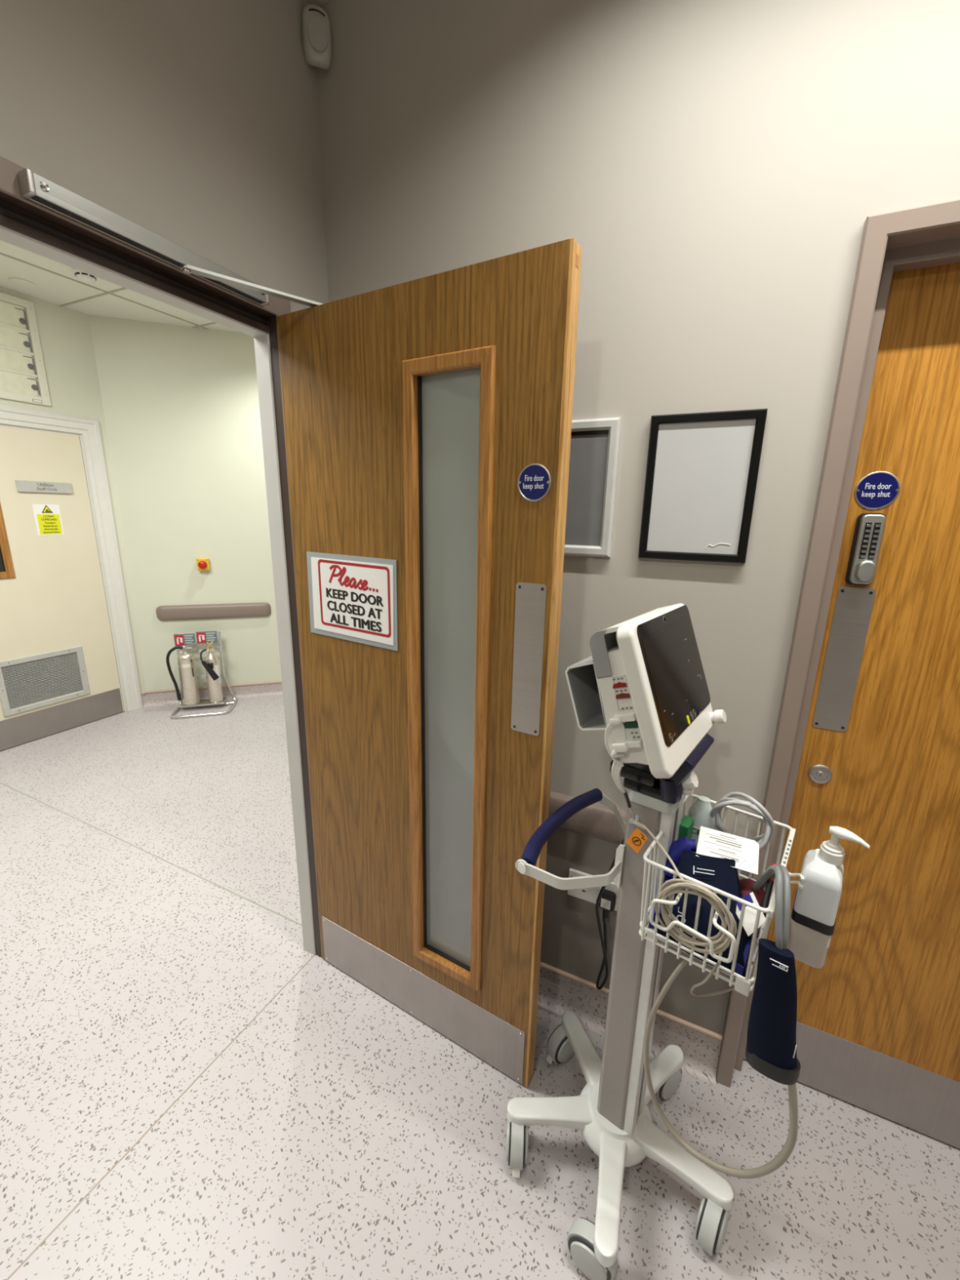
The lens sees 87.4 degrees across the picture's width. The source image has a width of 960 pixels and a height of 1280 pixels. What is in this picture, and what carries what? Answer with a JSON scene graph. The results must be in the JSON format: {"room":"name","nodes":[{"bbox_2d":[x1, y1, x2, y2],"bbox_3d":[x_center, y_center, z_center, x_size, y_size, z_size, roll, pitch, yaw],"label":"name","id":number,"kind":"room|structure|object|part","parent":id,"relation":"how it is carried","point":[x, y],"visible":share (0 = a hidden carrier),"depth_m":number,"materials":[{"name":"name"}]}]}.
{"room":"hospital interior","nodes":[
{"label":"hospital interior","id":0,"kind":"room"},
{"bbox_2d":[0,286,146,693],"bbox_3d":[-3.838,-0.311,1.565,0.150,2.820,5.160,8,16,25],"label":"wall","id":1,"kind":"structure","parent":0,"point":[65,335],"depth_m":3.37,"materials":[{"name":"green paint"}]},
{"bbox_2d":[0,291,51,406],"bbox_3d":[-2.984,-1.716,2.804,0.022,0.599,0.906,8,16,25],"label":"air vent","id":2,"kind":"object","parent":1,"relation":"in","point":[23,376],"visible":1,"depth_m":3.10,"materials":[{"name":"white metal"}]},
{"bbox_3d":[-2.985,-1.895,2.753,0.012,0.132,0.800,8,16,25],"label":"louvre blade","id":3,"kind":"part","parent":2,"relation":"part of","materials":[{"name":"white metal"}]},
{"bbox_3d":[-2.981,-1.833,2.773,0.016,0.014,0.813,8,16,25],"label":"louvre rail","id":4,"kind":"part","parent":2,"relation":"part of","materials":[{"name":"white metal"}]},
{"bbox_3d":[-2.988,-1.767,2.785,0.012,0.124,0.800,8,16,25],"label":"louvre blade","id":5,"kind":"part","parent":2,"relation":"part of","materials":[{"name":"white metal"}]},
{"bbox_3d":[-2.983,-1.708,2.804,0.016,0.014,0.813,8,16,25],"label":"louvre rail","id":6,"kind":"part","parent":2,"relation":"part of","materials":[{"name":"white metal"}]},
{"bbox_3d":[-2.990,-1.643,2.816,0.011,0.122,0.800,8,16,25],"label":"louvre blade","id":7,"kind":"part","parent":2,"relation":"part of","materials":[{"name":"white metal"}]},
{"bbox_3d":[-2.986,-1.586,2.835,0.016,0.014,0.813,8,16,25],"label":"louvre rail","id":8,"kind":"part","parent":2,"relation":"part of","materials":[{"name":"white metal"}]},
{"bbox_3d":[-2.992,-1.524,2.846,0.011,0.116,0.800,8,16,25],"label":"louvre blade","id":9,"kind":"part","parent":2,"relation":"part of","materials":[{"name":"white metal"}]},
{"bbox_2d":[0,425,124,751],"bbox_3d":[-2.963,-0.335,3.337,0.052,2.024,0.833,8,16,25],"label":"door","id":10,"kind":"structure","parent":1,"relation":"in","point":[59,673],"depth_m":3.41,"materials":[{"name":"beige paint"}]},
{"bbox_3d":[-3.060,-0.748,2.993,0.006,0.720,0.260,8,16,25],"label":"glass pane","id":11,"kind":"part","parent":10,"relation":"part of","materials":[{"name":"grey glass"}]},
{"bbox_2d":[15,480,73,493],"bbox_3d":[-2.862,-1.007,3.310,0.016,0.070,0.304,8,16,25],"label":"sign","id":12,"kind":"object","parent":10,"relation":"attached to","point":[21,485],"visible":1,"depth_m":3.30,"materials":[{"name":"silver metal"}]},
{"bbox_2d":[0,645,90,716],"bbox_3d":[-2.977,0.271,3.439,0.012,0.365,0.501,8,16,25],"label":"grille","id":13,"kind":"object","parent":10,"relation":"attached to","point":[32,682],"depth_m":3.43,"materials":[{"name":"grey metal"}]},
{"bbox_2d":[31,503,64,535],"bbox_3d":[-2.878,-0.802,3.353,0.002,0.200,0.150,8,16,25],"label":"notice","id":14,"kind":"object","parent":10,"relation":"attached to","point":[48,521],"visible":1,"depth_m":3.35,"materials":[{"name":"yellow paper"}]},
{"bbox_3d":[-2.877,-0.774,3.362,0.001,0.130,0.125,8,16,25],"label":"yellow panel","id":15,"kind":"part","parent":14,"relation":"part of","materials":[{"name":"yellow paper"}]},
{"bbox_3d":[-2.969,0.552,3.552,0.002,0.195,0.820,8,16,25],"label":"kick plate","id":16,"kind":"part","parent":10,"relation":"part of","materials":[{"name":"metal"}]},
{"bbox_2d":[0,404,142,711],"bbox_3d":[-2.953,-0.389,3.323,0.088,2.146,1.070,8,16,25],"label":"trim","id":17,"kind":"structure","parent":1,"relation":"attached to","point":[88,430],"depth_m":3.63,"materials":[{"name":"white paint"}]},
{"bbox_2d":[141,693,148,707],"bbox_3d":[-2.697,0.485,4.054,0.034,0.106,0.048,8,16,25],"label":"baseboard","id":18,"kind":"structure","parent":1,"relation":"attached to","point":[144,700],"depth_m":4.06,"materials":[{"name":"plastic"}]},
{"bbox_2d":[0,240,239,332],"bbox_3d":[-1.933,-1.866,1.985,3.260,0.060,8.200,8,16,25],"label":"ceiling","id":19,"kind":"structure","parent":0,"point":[48,286],"depth_m":3.07,"materials":[{"name":"tile"}]},
{"bbox_2d":[8,277,34,287],"bbox_3d":[-2.665,-2.078,2.924,0.110,0.012,0.110,8,16,25],"label":"ceiling disc","id":20,"kind":"object","parent":19,"relation":"attached to","point":[20,282],"visible":1,"depth_m":2.91,"materials":[{"name":"beige paint"}]},
{"bbox_2d":[72,268,97,284],"bbox_3d":[-2.192,-2.019,2.794,0.108,0.045,0.108,8,16,25],"label":"smoke detector","id":21,"kind":"object","parent":19,"relation":"attached to","point":[83,277],"visible":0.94,"depth_m":2.77,"materials":[{"name":"white plastic"}]},
{"bbox_2d":[0,252,216,328],"bbox_3d":[-1.799,-1.818,1.930,2.860,0.006,8.000,8,16,25],"label":"grid","id":22,"kind":"object","parent":19,"relation":"attached to","point":[110,292],"depth_m":3.08,"materials":[{"name":"white metal"}]},
{"bbox_2d":[0,0,328,312],"bbox_3d":[-0.516,-0.262,1.617,0.090,2.820,8.100,8,16,25],"label":"wall","id":23,"kind":"structure","parent":0,"point":[195,123],"depth_m":1.05,"materials":[{"name":"beige paint"}]},
{"bbox_2d":[0,155,322,958],"bbox_3d":[-0.907,0.279,0.911,0.089,2.099,1.595,8,16,25],"label":"trim","id":24,"kind":"structure","parent":23,"relation":"attached to","point":[25,224],"depth_m":1.33,"materials":[{"name":"grey paint"}]},
{"bbox_2d":[17,168,322,306],"bbox_3d":[-0.548,-0.773,1.117,0.689,0.122,0.235,-10,18,-38],"label":"door closer","id":25,"kind":"object","parent":23,"relation":"in","point":[33,187],"depth_m":0.97,"materials":[{"name":"metal"}]},
{"bbox_3d":[-0.461,-0.818,1.197,0.444,0.006,0.024,-11,18,-39],"label":"arm","id":26,"kind":"part","parent":25,"relation":"part of","materials":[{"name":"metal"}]},
{"bbox_2d":[302,4,331,70],"bbox_3d":[-0.416,-1.536,1.284,0.070,0.115,0.070,-4,15,-19],"label":"sensor","id":27,"kind":"object","parent":23,"relation":"attached to","point":[316,26],"visible":1,"depth_m":1.26,"materials":[{"name":"white plastic"}]},
{"bbox_2d":[276,238,582,1087],"bbox_3d":[-0.194,0.200,1.377,0.827,2.040,0.066,9,16,29],"label":"door","id":28,"kind":"structure","parent":23,"relation":"in","point":[415,411],"depth_m":1.26,"materials":[{"name":"brown wood"}]},
{"bbox_2d":[306,551,397,650],"bbox_3d":[-0.354,-0.111,1.371,0.328,0.241,0.004,9,16,29],"label":"door sign","id":29,"kind":"object","parent":28,"relation":"attached to","point":[353,598],"visible":1,"depth_m":1.36,"materials":[{"name":"white plastic"}]},
{"bbox_3d":[-0.215,1.104,1.579,0.780,0.187,0.002,9,16,29],"label":"kick plate","id":30,"kind":"part","parent":28,"relation":"part of","materials":[{"name":"silver metal"}]},
{"bbox_3d":[-0.066,0.170,1.291,0.190,1.580,0.007,9,16,29],"label":"glass pane","id":31,"kind":"part","parent":28,"relation":"part of","materials":[{"name":"white"}]},
{"bbox_3d":[0.108,0.047,1.130,0.072,0.350,0.002,9,16,29],"label":"push plate","id":32,"kind":"part","parent":28,"relation":"part of","materials":[{"name":"silver metal"}]},
{"bbox_2d":[517,463,551,501],"bbox_3d":[0.111,-0.325,1.038,0.075,0.075,0.004,9,16,29],"label":"door sign","id":33,"kind":"object","parent":28,"relation":"attached to","point":[534,482],"visible":1,"depth_m":1.04,"materials":[{"name":"plastic"}]},
{"bbox_2d":[88,315,281,691],"bbox_3d":[-0.695,-0.972,4.433,4.200,2.820,0.100,-3,15,-18],"label":"wall","id":34,"kind":"structure","parent":0,"point":[181,406],"depth_m":3.83,"materials":[{"name":"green paint"}]},
{"bbox_2d":[196,558,210,570],"bbox_3d":[-2.172,-0.592,3.940,0.084,0.093,0.081,-3,15,-18],"label":"switch","id":35,"kind":"object","parent":34,"relation":"attached to","point":[202,564],"visible":1,"depth_m":3.92,"materials":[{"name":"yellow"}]},
{"bbox_2d":[155,602,271,620],"bbox_3d":[-2.144,-0.230,4.067,0.836,0.117,0.036,-3,15,-18],"label":"rail","id":36,"kind":"object","parent":34,"relation":"attached to","point":[175,612],"visible":1,"depth_m":4.05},
{"bbox_2d":[146,681,281,693],"bbox_3d":[-1.510,0.353,4.442,2.500,0.014,0.015,-3,15,-18],"label":"trim","id":37,"kind":"structure","parent":34,"relation":"attached to","point":[271,682],"depth_m":4.25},
{"bbox_2d":[146,683,283,706],"bbox_3d":[-1.508,0.409,4.444,2.500,0.106,0.034,-3,15,-18],"label":"baseboard","id":38,"kind":"structure","parent":34,"relation":"attached to","point":[274,689],"depth_m":4.27,"materials":[{"name":"plastic"}]},
{"bbox_2d":[308,0,328,5],"bbox_3d":[0.377,-1.016,-1.229,3.700,0.060,4.200,8,16,25],"label":"ceiling","id":39,"kind":"structure","parent":0,"point":[317,2],"depth_m":1.28,"materials":[{"name":"paint"}]},
{"bbox_2d":[0,694,959,1279],"bbox_3d":[-0.299,1.153,1.909,7.200,0.060,8.400,8,16,25],"label":"floor","id":40,"kind":"structure","parent":0,"point":[189,1091],"depth_m":1.35,"materials":[{"name":"plastic"}]},
{"bbox_2d":[170,631,236,718],"bbox_3d":[-2.193,0.266,3.948,0.438,0.599,0.312,-3,15,-18],"label":"stand","id":41,"kind":"object","parent":40,"relation":"on","point":[206,702],"visible":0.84,"depth_m":4.04,"materials":[{"name":"silver metal"}]},
{"bbox_2d":[165,642,199,705],"bbox_3d":[-2.317,0.269,3.941,0.118,0.490,0.198,12,18,38],"label":"fire extinguisher","id":42,"kind":"object","parent":41,"relation":"on","point":[186,660],"visible":1,"depth_m":3.92,"materials":[{"name":"metal"}]},
{"bbox_3d":[-2.263,0.050,3.918,0.096,0.053,0.014,-3,15,-18],"label":"lever","id":43,"kind":"part","parent":42,"relation":"part of","materials":[{"name":"silver metal"}]},
{"bbox_2d":[173,633,195,646],"bbox_3d":[-2.334,0.000,3.975,0.148,0.098,0.006,-4,15,-18],"label":"sign","id":44,"kind":"object","parent":41,"relation":"attached to","point":[180,640],"visible":0.98,"depth_m":3.97,"materials":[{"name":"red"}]},
{"bbox_3d":[-2.369,0.003,3.962,0.060,0.082,0.001,-3,15,-18],"label":"red panel","id":45,"kind":"part","parent":44,"relation":"part of","materials":[{"name":"red plastic"}]},
{"bbox_2d":[179,697,226,706],"bbox_3d":[-2.226,0.512,4.054,0.315,0.031,0.120,-3,15,-18],"label":"shelf","id":46,"kind":"object","parent":41,"relation":"attached to","point":[206,702],"depth_m":4.04,"materials":[{"name":"silver metal"}]},
{"bbox_2d":[195,631,217,644],"bbox_3d":[-2.184,-0.021,4.019,0.150,0.098,0.006,-4,15,-18],"label":"sign","id":47,"kind":"object","parent":41,"relation":"attached to","point":[206,637],"visible":0.99,"depth_m":4.02,"materials":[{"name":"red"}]},
{"bbox_3d":[-2.221,-0.018,4.006,0.060,0.082,0.001,-3,15,-18],"label":"red panel","id":48,"kind":"part","parent":47,"relation":"part of","materials":[{"name":"red plastic"}]},
{"bbox_2d":[200,640,222,702],"bbox_3d":[-2.121,0.255,3.989,0.130,0.500,0.142,4,14,11],"label":"fire extinguisher","id":49,"kind":"object","parent":41,"relation":"on","point":[211,664],"visible":1,"depth_m":3.98,"materials":[{"name":"metal"}]},
{"bbox_3d":[-2.095,0.064,3.977,0.109,0.049,0.014,-3,15,-18],"label":"lever","id":50,"kind":"part","parent":49,"relation":"part of","materials":[{"name":"silver metal"}]},
{"bbox_2d":[505,733,804,1279],"bbox_3d":[0.363,0.747,1.138,0.521,1.131,0.520,12,18,36],"label":"trolley","id":51,"kind":"object","parent":40,"relation":"on","point":[611,1113],"visible":0.91,"depth_m":1.10,"materials":[{"name":"grey plastic"}]},
{"bbox_2d":[510,1122,524,1170],"bbox_3d":[0.092,1.245,1.252,0.031,0.101,0.104,2,14,5],"label":"hood","id":52,"kind":"object","parent":51,"relation":"attached to","point":[517,1129],"depth_m":1.21,"materials":[{"name":"grey plastic"}]},
{"bbox_3d":[0.189,1.187,1.263,0.240,0.044,0.066,1,14,1],"label":"arm","id":53,"kind":"part","parent":51,"relation":"part of"},
{"bbox_2d":[546,1024,566,1063],"bbox_3d":[0.245,1.189,1.486,0.104,0.101,0.031,-9,17,-34],"label":"hood","id":54,"kind":"object","parent":51,"relation":"attached to","point":[557,1042],"depth_m":1.45,"materials":[{"name":"grey plastic"}]},
{"bbox_3d":[0.189,0.477,1.029,0.228,0.037,0.061,0,14,-5],"label":"handle arm","id":55,"kind":"part","parent":51,"relation":"part of","materials":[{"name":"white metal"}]},
{"bbox_3d":[0.295,1.154,1.401,0.066,0.044,0.240,-3,15,-17],"label":"arm","id":56,"kind":"part","parent":51,"relation":"part of"},
{"bbox_2d":[567,1217,617,1279],"bbox_3d":[0.238,1.294,1.066,0.104,0.101,0.031,11,17,33],"label":"hood","id":57,"kind":"object","parent":51,"relation":"attached to","point":[583,1250],"depth_m":1.05,"materials":[{"name":"grey plastic"}]},
{"bbox_3d":[0.260,1.288,1.049,0.048,0.038,0.048,12,18,36],"label":"castor stem","id":58,"kind":"part","parent":51,"relation":"part of","materials":[{"name":"grey plastic"}]},
{"bbox_2d":[595,838,624,990],"bbox_3d":[0.339,0.737,1.334,0.063,0.675,0.263,4,14,11],"label":"lead","id":59,"kind":"object","parent":51,"relation":"hanging from","point":[606,900],"visible":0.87,"depth_m":1.44,"materials":[{"name":"black plastic"}]},
{"bbox_3d":[0.290,1.224,1.123,0.066,0.044,0.240,6,15,18],"label":"arm","id":60,"kind":"part","parent":51,"relation":"part of"},
{"bbox_3d":[0.334,0.430,1.227,0.026,0.030,0.212,-1,14,-10],"label":"handle arm","id":61,"kind":"part","parent":51,"relation":"part of","materials":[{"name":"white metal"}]},
{"bbox_2d":[564,603,726,778],"bbox_3d":[0.341,0.075,0.996,0.238,0.264,0.319,12,18,36],"label":"patient monitor","id":62,"kind":"object","parent":51,"relation":"on","point":[648,665],"visible":1,"depth_m":0.91,"materials":[{"name":"white plastic"}]},
{"bbox_3d":[0.218,0.025,0.898,0.042,0.082,0.004,-13,2,39],"label":"handle","id":63,"kind":"part","parent":62,"relation":"part of","materials":[{"name":"grey plastic"}]},
{"bbox_2d":[604,712,636,766],"bbox_3d":[0.249,0.178,0.898,0.051,0.108,0.019,10,16,31],"label":"lead","id":64,"kind":"object","parent":62,"relation":"attached to","point":[618,718],"visible":0.98,"depth_m":0.89,"materials":[{"name":"white plastic"}]},
{"bbox_3d":[0.249,0.130,0.900,0.063,0.136,0.003,-13,2,40],"label":"port panel","id":65,"kind":"part","parent":62,"relation":"part of","materials":[{"name":"white plastic"}]},
{"bbox_3d":[0.310,-0.019,0.994,0.074,0.050,0.278,-13,2,39],"label":"carry handle","id":66,"kind":"part","parent":62,"relation":"part of","materials":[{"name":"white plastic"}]},
{"bbox_2d":[610,739,683,879],"bbox_3d":[0.318,0.285,0.914,0.155,0.231,0.106,12,18,36],"label":"lead","id":67,"kind":"object","parent":62,"relation":"attached to","point":[620,746],"visible":1,"depth_m":0.91,"materials":[{"name":"white plastic"}]},
{"bbox_2d":[626,813,647,853],"bbox_3d":[0.315,0.387,1.002,0.042,0.080,0.013,13,18,40],"label":"tag","id":68,"kind":"object","parent":67,"relation":"attached to","point":[637,840],"visible":1,"depth_m":1.00,"materials":[{"name":"orange plastic"}]},
{"bbox_3d":[0.505,0.163,1.067,0.026,0.029,0.029,-13,2,39],"label":"control knob","id":69,"kind":"part","parent":62,"relation":"part of","materials":[{"name":"white plastic"}]},
{"bbox_3d":[0.462,1.171,1.346,0.240,0.044,0.066,-9,17,-34],"label":"arm","id":70,"kind":"part","parent":51,"relation":"part of"},
{"bbox_2d":[655,1068,681,1100],"bbox_3d":[0.515,1.216,1.398,0.104,0.101,0.031,-8,17,-32],"label":"hood","id":71,"kind":"object","parent":51,"relation":"attached to","point":[671,1083],"depth_m":1.37,"materials":[{"name":"grey plastic"}]},
{"bbox_2d":[663,835,696,877],"bbox_3d":[0.401,0.433,1.011,0.060,0.087,0.041,4,14,11],"label":"strap","id":72,"kind":"object","parent":51,"relation":"in","point":[677,847],"visible":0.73,"depth_m":0.99,"materials":[{"name":"fabric"}]},
{"bbox_3d":[0.458,1.214,1.174,0.241,0.044,0.066,12,18,36],"label":"arm","id":73,"kind":"part","parent":51,"relation":"part of"},
{"bbox_2d":[677,815,693,839],"bbox_3d":[0.435,0.449,1.079,0.021,0.138,0.045,12,17,36],"label":"packet","id":74,"kind":"object","parent":51,"relation":"in","point":[686,828],"visible":0.44,"depth_m":1.05,"materials":[{"name":"green plastic"}]},
{"bbox_3d":[0.401,0.276,0.965,0.035,0.054,0.038,12,18,36],"label":"clamp knob","id":75,"kind":"part","parent":51,"relation":"part of","materials":[{"name":"white plastic"}]},
{"bbox_2d":[654,878,737,954],"bbox_3d":[0.367,0.471,0.859,0.129,0.125,0.025,12,18,36],"label":"coiled cable","id":76,"kind":"object","parent":51,"relation":"hanging from","point":[670,887],"visible":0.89,"depth_m":0.85,"materials":[{"name":"beige plastic"}]},
{"bbox_2d":[648,875,752,975],"bbox_3d":[0.449,0.516,0.985,0.165,0.074,0.216,12,18,36],"label":"blood pressure cuff","id":77,"kind":"object","parent":51,"relation":"in","point":[739,968],"visible":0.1,"depth_m":0.89,"materials":[{"name":"blue fabric"}]},
{"bbox_2d":[687,795,715,853],"bbox_3d":[0.479,0.430,1.100,0.060,0.185,0.046,12,17,36],"label":"bottle","id":78,"kind":"object","parent":51,"relation":"in","point":[700,811],"visible":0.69,"depth_m":1.07,"materials":[{"name":"white plastic"}]},
{"bbox_2d":[657,849,750,977],"bbox_3d":[0.419,0.487,0.917,0.152,0.167,0.098,12,18,36],"label":"blood pressure cuff","id":79,"kind":"object","parent":51,"relation":"in","point":[717,873],"visible":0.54,"depth_m":0.91,"materials":[{"name":"blue fabric"}]},
{"bbox_2d":[695,826,759,874],"bbox_3d":[0.469,0.396,0.952,0.116,0.032,0.071,12,18,36],"label":"paper slip","id":80,"kind":"object","parent":79,"relation":"on","point":[711,842],"visible":1,"depth_m":0.95,"materials":[{"name":"white paper"}]},
{"bbox_2d":[697,1199,723,1256],"bbox_3d":[0.515,1.287,1.115,0.031,0.101,0.104,13,18,39],"label":"hood","id":81,"kind":"object","parent":51,"relation":"attached to","point":[710,1212],"depth_m":1.08,"materials":[{"name":"grey plastic"}]},
{"bbox_2d":[643,955,798,1178],"bbox_3d":[0.438,0.784,0.922,0.257,0.414,0.061,12,18,36],"label":"hose","id":82,"kind":"object","parent":51,"relation":"hanging from","point":[782,1157],"visible":0.84,"depth_m":0.92,"materials":[{"name":"beige plastic"}]},
{"bbox_2d":[638,794,804,996],"bbox_3d":[0.462,0.473,0.978,0.266,0.194,0.353,8,16,25],"label":"basket","id":83,"kind":"object","parent":51,"relation":"on","point":[652,860],"depth_m":0.92,"materials":[{"name":"white metal"}]},
{"bbox_2d":[690,962,755,996],"bbox_3d":[0.513,0.617,0.982,0.286,0.160,0.045,-8,17,-33],"label":"tubing","id":84,"kind":"object","parent":51,"relation":"hanging from","point":[717,964],"visible":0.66,"depth_m":0.93,"materials":[{"name":"grey plastic"}]},
{"bbox_2d":[710,791,774,850],"bbox_3d":[0.542,0.380,1.043,0.119,0.127,0.048,12,18,36],"label":"coiled hose","id":85,"kind":"object","parent":51,"relation":"in","point":[764,839],"visible":0.73,"depth_m":1.02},
{"bbox_2d":[736,892,765,936],"bbox_3d":[0.461,0.470,0.864,0.032,0.039,0.062,3,14,8],"label":"packet","id":86,"kind":"object","parent":51,"relation":"in","point":[750,913],"visible":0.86,"depth_m":0.86,"materials":[{"name":"white plastic"}]},
{"bbox_2d":[736,893,753,910],"bbox_3d":[0.463,0.459,0.881,0.021,0.022,0.019,3,14,8],"label":"print","id":87,"kind":"object","parent":86,"relation":"on","point":[749,897],"depth_m":0.88,"materials":[{"name":"paper"}]},
{"bbox_2d":[739,878,764,937],"bbox_3d":[0.501,0.489,0.939,0.055,0.092,0.137,6,15,19],"label":"blood pressure cuff","id":88,"kind":"object","parent":51,"relation":"in","point":[746,884],"visible":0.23,"depth_m":0.91,"materials":[{"name":"red fabric"}]},
{"bbox_2d":[760,863,777,917],"bbox_3d":[0.502,0.435,0.875,0.011,0.072,0.068,12,17,36],"label":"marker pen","id":89,"kind":"object","parent":51,"relation":"in","point":[770,883],"visible":0.74,"depth_m":0.87,"materials":[{"name":"black plastic"}]},
{"bbox_2d":[745,864,800,1084],"bbox_3d":[0.481,0.535,0.859,0.074,0.332,0.200,1,14,0],"label":"blood pressure cuff","id":90,"kind":"object","parent":51,"relation":"hanging from","point":[771,1050],"visible":0.95,"depth_m":0.80,"materials":[{"name":"blue fabric"}]},
{"bbox_2d":[787,826,869,968],"bbox_3d":[0.603,0.441,0.876,0.084,0.258,0.081,12,18,36],"label":"bottle","id":91,"kind":"object","parent":51,"relation":"attached to","point":[815,908],"visible":0.96,"depth_m":0.85,"materials":[{"name":"white plastic"}]},
{"bbox_3d":[0.602,0.337,0.853,0.012,0.020,0.012,12,18,36],"label":"pump stem","id":92,"kind":"part","parent":91,"relation":"part of","materials":[{"name":"white plastic"}]},
{"bbox_2d":[317,0,959,1068],"bbox_3d":[1.245,-0.058,0.936,3.700,2.820,0.140,8,16,25],"label":"wall","id":93,"kind":"structure","parent":0,"point":[717,169],"depth_m":1.10,"materials":[{"name":"beige paint"}]},
{"bbox_2d":[548,791,626,842],"bbox_3d":[0.106,0.486,1.530,0.685,0.099,0.033,8,16,25],"label":"rail","id":94,"kind":"object","parent":93,"relation":"attached to","point":[597,820],"visible":0.15,"depth_m":1.42,"materials":[{"name":"beige plastic"}]},
{"bbox_2d":[564,417,622,557],"bbox_3d":[0.225,-0.380,1.271,0.232,0.326,0.016,8,16,25],"label":"poster frame","id":95,"kind":"object","parent":93,"relation":"attached to","point":[594,449],"visible":0.63,"depth_m":1.24,"materials":[{"name":"white plastic"},{"name":"grey paper"}]},
{"bbox_2d":[567,868,618,911],"bbox_3d":[0.336,0.738,1.484,0.154,0.088,0.016,8,16,25],"label":"wall socket","id":96,"kind":"object","parent":93,"relation":"attached to","point":[590,894],"visible":0.34,"depth_m":1.49,"materials":[{"name":"white plastic"}]},
{"bbox_2d":[537,967,721,1086],"bbox_3d":[0.096,1.115,1.686,1.282,0.138,0.034,8,16,25],"label":"baseboard","id":97,"kind":"structure","parent":93,"relation":"attached to","point":[557,993],"depth_m":1.56,"materials":[{"name":"plastic"}]},
{"bbox_2d":[540,961,722,1040],"bbox_3d":[0.103,1.042,1.679,1.282,0.014,0.015,8,16,25],"label":"trim","id":98,"kind":"structure","parent":93,"relation":"attached to","point":[659,1012],"depth_m":1.48,"materials":[{"name":"beige plastic"}]},
{"bbox_2d":[540,826,749,1035],"bbox_3d":[0.117,0.769,1.610,1.266,0.554,0.003,8,16,25],"label":"wall panel","id":99,"kind":"object","parent":93,"relation":"attached to","point":[571,941],"depth_m":1.50,"materials":[{"name":"grey paint"}]},
{"bbox_2d":[638,408,767,563],"bbox_3d":[0.497,-0.344,1.145,0.234,0.322,0.016,8,16,25],"label":"poster frame","id":100,"kind":"object","parent":93,"relation":"attached to","point":[702,472],"visible":1,"depth_m":1.14,"materials":[{"name":"black plastic"}]},
{"bbox_2d":[715,199,959,1087],"bbox_3d":[1.157,0.281,1.049,0.956,2.102,0.159,8,16,25],"label":"trim","id":101,"kind":"structure","parent":93,"relation":"attached to","point":[926,236],"depth_m":1.04,"materials":[{"name":"grey paint"}]},
{"bbox_2d":[743,262,959,1148],"bbox_3d":[1.165,0.304,1.073,0.832,2.035,0.091,8,16,25],"label":"door","id":102,"kind":"structure","parent":93,"relation":"in","point":[877,1030],"depth_m":1.18,"materials":[{"name":"brown wood"}]},
{"bbox_3d":[0.845,0.049,1.171,0.070,0.344,0.002,8,16,25],"label":"push plate","id":103,"kind":"part","parent":102,"relation":"part of","materials":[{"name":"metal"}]},
{"bbox_3d":[1.150,1.193,1.297,0.812,0.199,0.002,8,16,25],"label":"kick plate","id":104,"kind":"part","parent":102,"relation":"part of","materials":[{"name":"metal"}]},
{"bbox_3d":[0.834,-0.150,1.088,0.033,0.046,0.022,8,16,25],"label":"knob","id":105,"kind":"part","parent":102,"relation":"part of","materials":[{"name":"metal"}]},
{"bbox_2d":[854,471,900,509],"bbox_3d":[0.851,-0.320,1.077,0.079,0.079,0.003,8,16,25],"label":"door sign","id":106,"kind":"object","parent":102,"relation":"attached to","point":[876,490],"visible":1,"depth_m":1.08,"materials":[{"name":"plastic"}]}
]}

